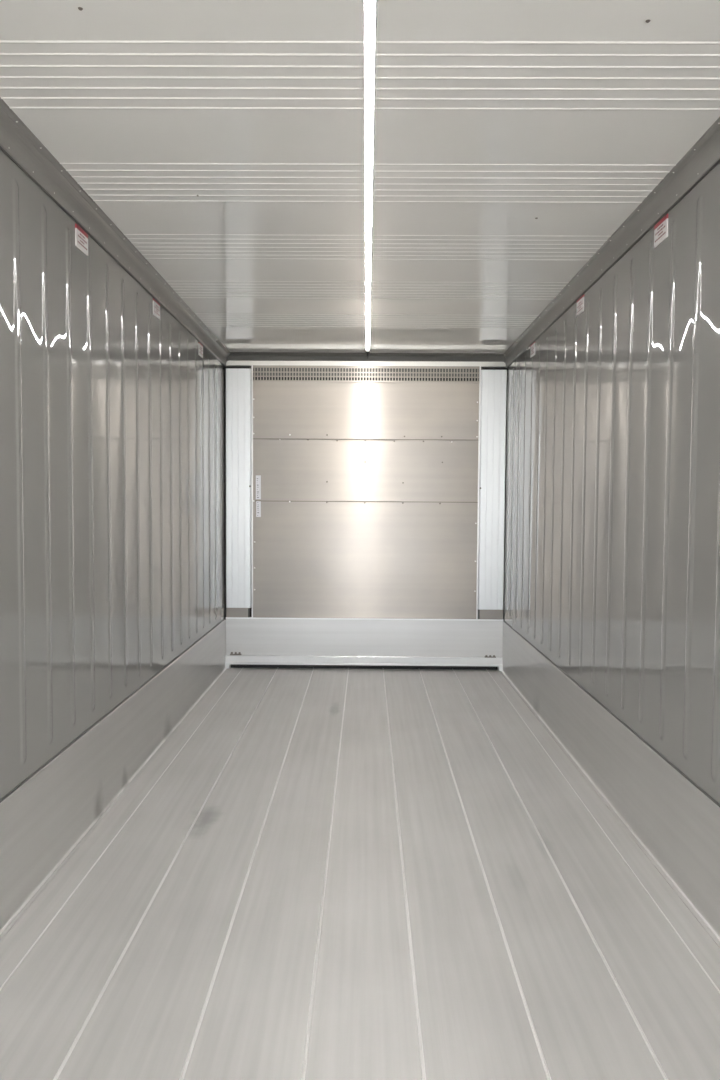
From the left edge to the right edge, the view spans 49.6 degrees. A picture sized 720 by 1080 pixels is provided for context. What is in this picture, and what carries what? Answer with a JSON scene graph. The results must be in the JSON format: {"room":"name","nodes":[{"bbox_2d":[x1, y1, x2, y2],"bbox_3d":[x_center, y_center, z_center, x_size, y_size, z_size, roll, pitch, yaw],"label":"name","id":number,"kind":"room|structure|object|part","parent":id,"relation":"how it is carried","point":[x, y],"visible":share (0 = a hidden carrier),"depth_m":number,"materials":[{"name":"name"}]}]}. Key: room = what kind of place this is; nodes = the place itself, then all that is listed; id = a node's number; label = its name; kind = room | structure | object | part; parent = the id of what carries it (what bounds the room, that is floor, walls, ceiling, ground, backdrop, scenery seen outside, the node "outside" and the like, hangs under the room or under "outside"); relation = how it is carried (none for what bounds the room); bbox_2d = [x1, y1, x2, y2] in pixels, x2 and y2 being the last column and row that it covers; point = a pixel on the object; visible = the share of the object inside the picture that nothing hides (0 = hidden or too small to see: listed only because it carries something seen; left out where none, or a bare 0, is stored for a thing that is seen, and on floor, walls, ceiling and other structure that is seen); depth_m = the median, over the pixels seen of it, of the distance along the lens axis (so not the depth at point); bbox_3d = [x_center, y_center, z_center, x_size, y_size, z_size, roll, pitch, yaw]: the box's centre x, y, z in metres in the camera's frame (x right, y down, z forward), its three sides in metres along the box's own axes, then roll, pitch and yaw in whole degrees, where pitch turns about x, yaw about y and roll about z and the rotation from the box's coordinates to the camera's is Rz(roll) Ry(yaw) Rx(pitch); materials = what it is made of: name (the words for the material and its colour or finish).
{"room":"cargo space","nodes":[
{"label":"cargo space","id":0,"kind":"room"},
{"bbox_2d":[0,150,225,798],"bbox_3d":[-1.276,-0.020,2.042,0.085,2.775,10.060,0,3,0],"label":"wall","id":1,"kind":"structure","parent":0,"point":[113,419],"depth_m":3.49,"materials":[{"name":"grey metal"}]},
{"bbox_2d":[75,224,87,255],"bbox_3d":[-1.215,-1.311,3.409,0.006,0.092,0.140,0,3,0],"label":"warning sticker","id":2,"kind":"object","parent":1,"relation":"attached to","point":[81,237],"visible":1,"depth_m":3.40,"materials":[{"name":"white paper"}]},
{"bbox_2d":[0,97,229,366],"bbox_3d":[-1.197,-1.352,1.980,0.068,0.107,10.060,0,3,0],"label":"trim","id":3,"kind":"structure","parent":1,"relation":"attached to","point":[17,141],"depth_m":3.43,"materials":[{"name":"metal"}]},
{"bbox_2d":[0,619,230,940],"bbox_3d":[-1.226,1.145,2.095,0.040,0.448,10.062,0,3,0],"label":"baseboard","id":4,"kind":"structure","parent":1,"relation":"attached to","point":[44,817],"depth_m":3.51,"materials":[{"name":"metal"}]},
{"bbox_2d":[153,298,159,319],"bbox_3d":[-1.205,-1.367,4.622,0.006,0.092,0.140,0,3,0],"label":"warning sticker","id":5,"kind":"object","parent":1,"relation":"attached to","point":[156,306],"visible":1,"depth_m":4.61,"materials":[{"name":"white paper"}]},
{"bbox_2d":[198,342,202,357],"bbox_3d":[-1.194,-1.423,5.851,0.006,0.092,0.140,0,3,0],"label":"warning sticker","id":6,"kind":"object","parent":1,"relation":"attached to","point":[200,346],"visible":1,"depth_m":5.83,"materials":[{"name":"white paper"}]},
{"bbox_2d":[226,362,505,376],"bbox_3d":[0.051,-1.521,6.880,2.470,0.145,0.025,0,3,0],"label":"trim","id":7,"kind":"structure","parent":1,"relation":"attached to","point":[504,362],"depth_m":6.87,"materials":[{"name":"grey metal"}]},
{"bbox_2d":[0,664,719,1079],"bbox_3d":[-0.008,1.402,2.127,2.638,0.063,10.120,0,3,0],"label":"floor","id":8,"kind":"structure","parent":0,"point":[320,873],"depth_m":2.80,"materials":[{"name":"metal"}]},
{"bbox_2d":[224,365,506,670],"bbox_3d":[0.044,-0.193,6.906,2.489,2.689,0.096,0,3,0],"label":"bulkhead","id":9,"kind":"object","parent":8,"relation":"on","point":[377,540],"visible":0.99,"depth_m":6.90,"materials":[{"name":"metal"}]},
{"bbox_3d":[-1.086,0.646,6.947,0.209,0.093,0.020,0,3,0],"label":"notch plate","id":10,"kind":"part","parent":9,"relation":"part of","materials":[{"name":"metal"}]},
{"bbox_3d":[-1.071,-0.450,6.894,0.221,2.102,0.064,0,3,0],"label":"post","id":11,"kind":"part","parent":9,"relation":"part of","materials":[{"name":"silver metal"}]},
{"bbox_2d":[256,475,260,498],"bbox_3d":[-0.899,-0.465,6.896,0.044,0.212,0.007,0,3,0],"label":"label","id":12,"kind":"object","parent":9,"relation":"attached to","point":[258,477],"visible":1,"depth_m":6.89,"materials":[{"name":"grey paper"}]},
{"bbox_2d":[256,501,260,516],"bbox_3d":[-0.898,-0.274,6.902,0.040,0.140,0.007,0,3,0],"label":"label","id":13,"kind":"object","parent":9,"relation":"attached to","point":[258,503],"visible":1,"depth_m":6.90,"materials":[{"name":"grey paper"}]},
{"bbox_3d":[0.036,1.071,6.952,2.465,0.080,0.070,0,3,0],"label":"foot rail","id":14,"kind":"part","parent":9,"relation":"part of","materials":[{"name":"metal"}]},
{"bbox_3d":[0.037,0.866,6.951,2.465,0.339,0.052,0,3,0],"label":"panel","id":15,"kind":"part","parent":9,"relation":"part of","materials":[{"name":"silver metal"}]},
{"bbox_2d":[226,360,505,366],"bbox_3d":[0.051,-1.550,6.863,2.454,0.040,0.045,0,3,0],"label":"trim","id":16,"kind":"structure","parent":9,"relation":"attached to","point":[228,363],"depth_m":6.84,"materials":[{"name":"white metal"}]},
{"bbox_3d":[0.044,0.181,6.930,2.009,1.046,0.031,0,3,0],"label":"sheet panel","id":17,"kind":"part","parent":9,"relation":"part of","materials":[{"name":"metal"}]},
{"bbox_3d":[0.049,-0.614,6.896,2.009,0.549,0.025,0,3,0],"label":"sheet panel","id":18,"kind":"part","parent":9,"relation":"part of","materials":[{"name":"metal"}]},
{"bbox_3d":[0.052,-1.139,6.869,2.009,0.506,0.031,0,3,0],"label":"sheet panel","id":19,"kind":"part","parent":9,"relation":"part of","materials":[{"name":"metal"}]},
{"bbox_2d":[227,352,505,361],"bbox_3d":[0.051,-1.597,6.864,2.478,0.052,0.260,0,3,0],"label":"trim","id":20,"kind":"structure","parent":9,"relation":"attached to","point":[233,356],"depth_m":6.82,"materials":[{"name":"grey metal"}]},
{"bbox_2d":[251,365,481,381],"bbox_3d":[0.054,-1.458,6.840,2.018,0.138,0.008,0,3,0],"label":"grille","id":21,"kind":"object","parent":9,"relation":"attached to","point":[479,368],"depth_m":6.84,"materials":[{"name":"metal"}]},
{"bbox_3d":[1.167,0.661,6.928,0.208,0.093,0.020,0,3,0],"label":"notch plate","id":22,"kind":"part","parent":9,"relation":"part of","materials":[{"name":"metal"}]},
{"bbox_3d":[1.163,-0.435,6.876,0.223,2.102,0.064,0,3,0],"label":"post","id":23,"kind":"part","parent":9,"relation":"part of","materials":[{"name":"silver metal"}]},
{"bbox_2d":[0,0,719,352],"bbox_3d":[0.010,-1.441,1.966,2.638,0.093,10.060,0,3,0],"label":"ceiling","id":24,"kind":"structure","parent":0,"point":[493,118],"depth_m":2.79,"materials":[{"name":"white metal"}]},
{"bbox_2d":[363,0,376,358],"bbox_3d":[0.025,-1.373,1.989,0.037,0.050,9.500,0,3,0],"label":"strip light","id":25,"kind":"object","parent":24,"relation":"attached to","point":[369,6],"visible":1,"depth_m":2.73,"materials":[{"name":"white plastic"}]},
{"bbox_2d":[365,0,374,348],"bbox_3d":[0.025,-1.390,1.898,0.028,0.005,9.320,0,3,0],"label":"diffuser","id":26,"kind":"object","parent":25,"relation":"attached to","point":[369,4],"depth_m":2.82,"materials":[{"name":"white plastic"}]},
{"bbox_2d":[504,163,719,803],"bbox_3d":[1.277,-0.003,2.021,0.085,2.775,10.060,0,3,0],"label":"wall","id":27,"kind":"structure","parent":0,"point":[612,537],"depth_m":3.55,"materials":[{"name":"grey metal"}]},
{"bbox_2d":[530,342,534,357],"bbox_3d":[1.276,-1.404,5.761,0.006,0.092,0.140,0,3,0],"label":"warning sticker","id":28,"kind":"object","parent":27,"relation":"attached to","point":[532,352],"visible":1,"depth_m":5.76,"materials":[{"name":"white paper"}]},
{"bbox_2d":[576,295,583,316],"bbox_3d":[1.266,-1.345,4.482,0.006,0.092,0.140,0,3,0],"label":"warning sticker","id":29,"kind":"object","parent":27,"relation":"attached to","point":[580,302],"visible":1,"depth_m":4.47,"materials":[{"name":"white paper"}]},
{"bbox_2d":[500,621,719,947],"bbox_3d":[1.214,1.161,2.075,0.039,0.447,10.060,0,3,0],"label":"baseboard","id":30,"kind":"structure","parent":27,"relation":"attached to","point":[673,818],"depth_m":3.50,"materials":[{"name":"metal"}]},
{"bbox_2d":[504,117,719,367],"bbox_3d":[1.223,-1.336,1.960,0.052,0.107,10.060,0,3,0],"label":"trim","id":31,"kind":"structure","parent":27,"relation":"attached to","point":[704,155],"depth_m":3.52,"materials":[{"name":"metal"}]},
{"bbox_2d":[654,214,667,247],"bbox_3d":[1.255,-1.288,3.254,0.006,0.092,0.140,0,3,0],"label":"warning sticker","id":32,"kind":"object","parent":27,"relation":"attached to","point":[661,228],"visible":1,"depth_m":3.24,"materials":[{"name":"white paper"}]}
]}

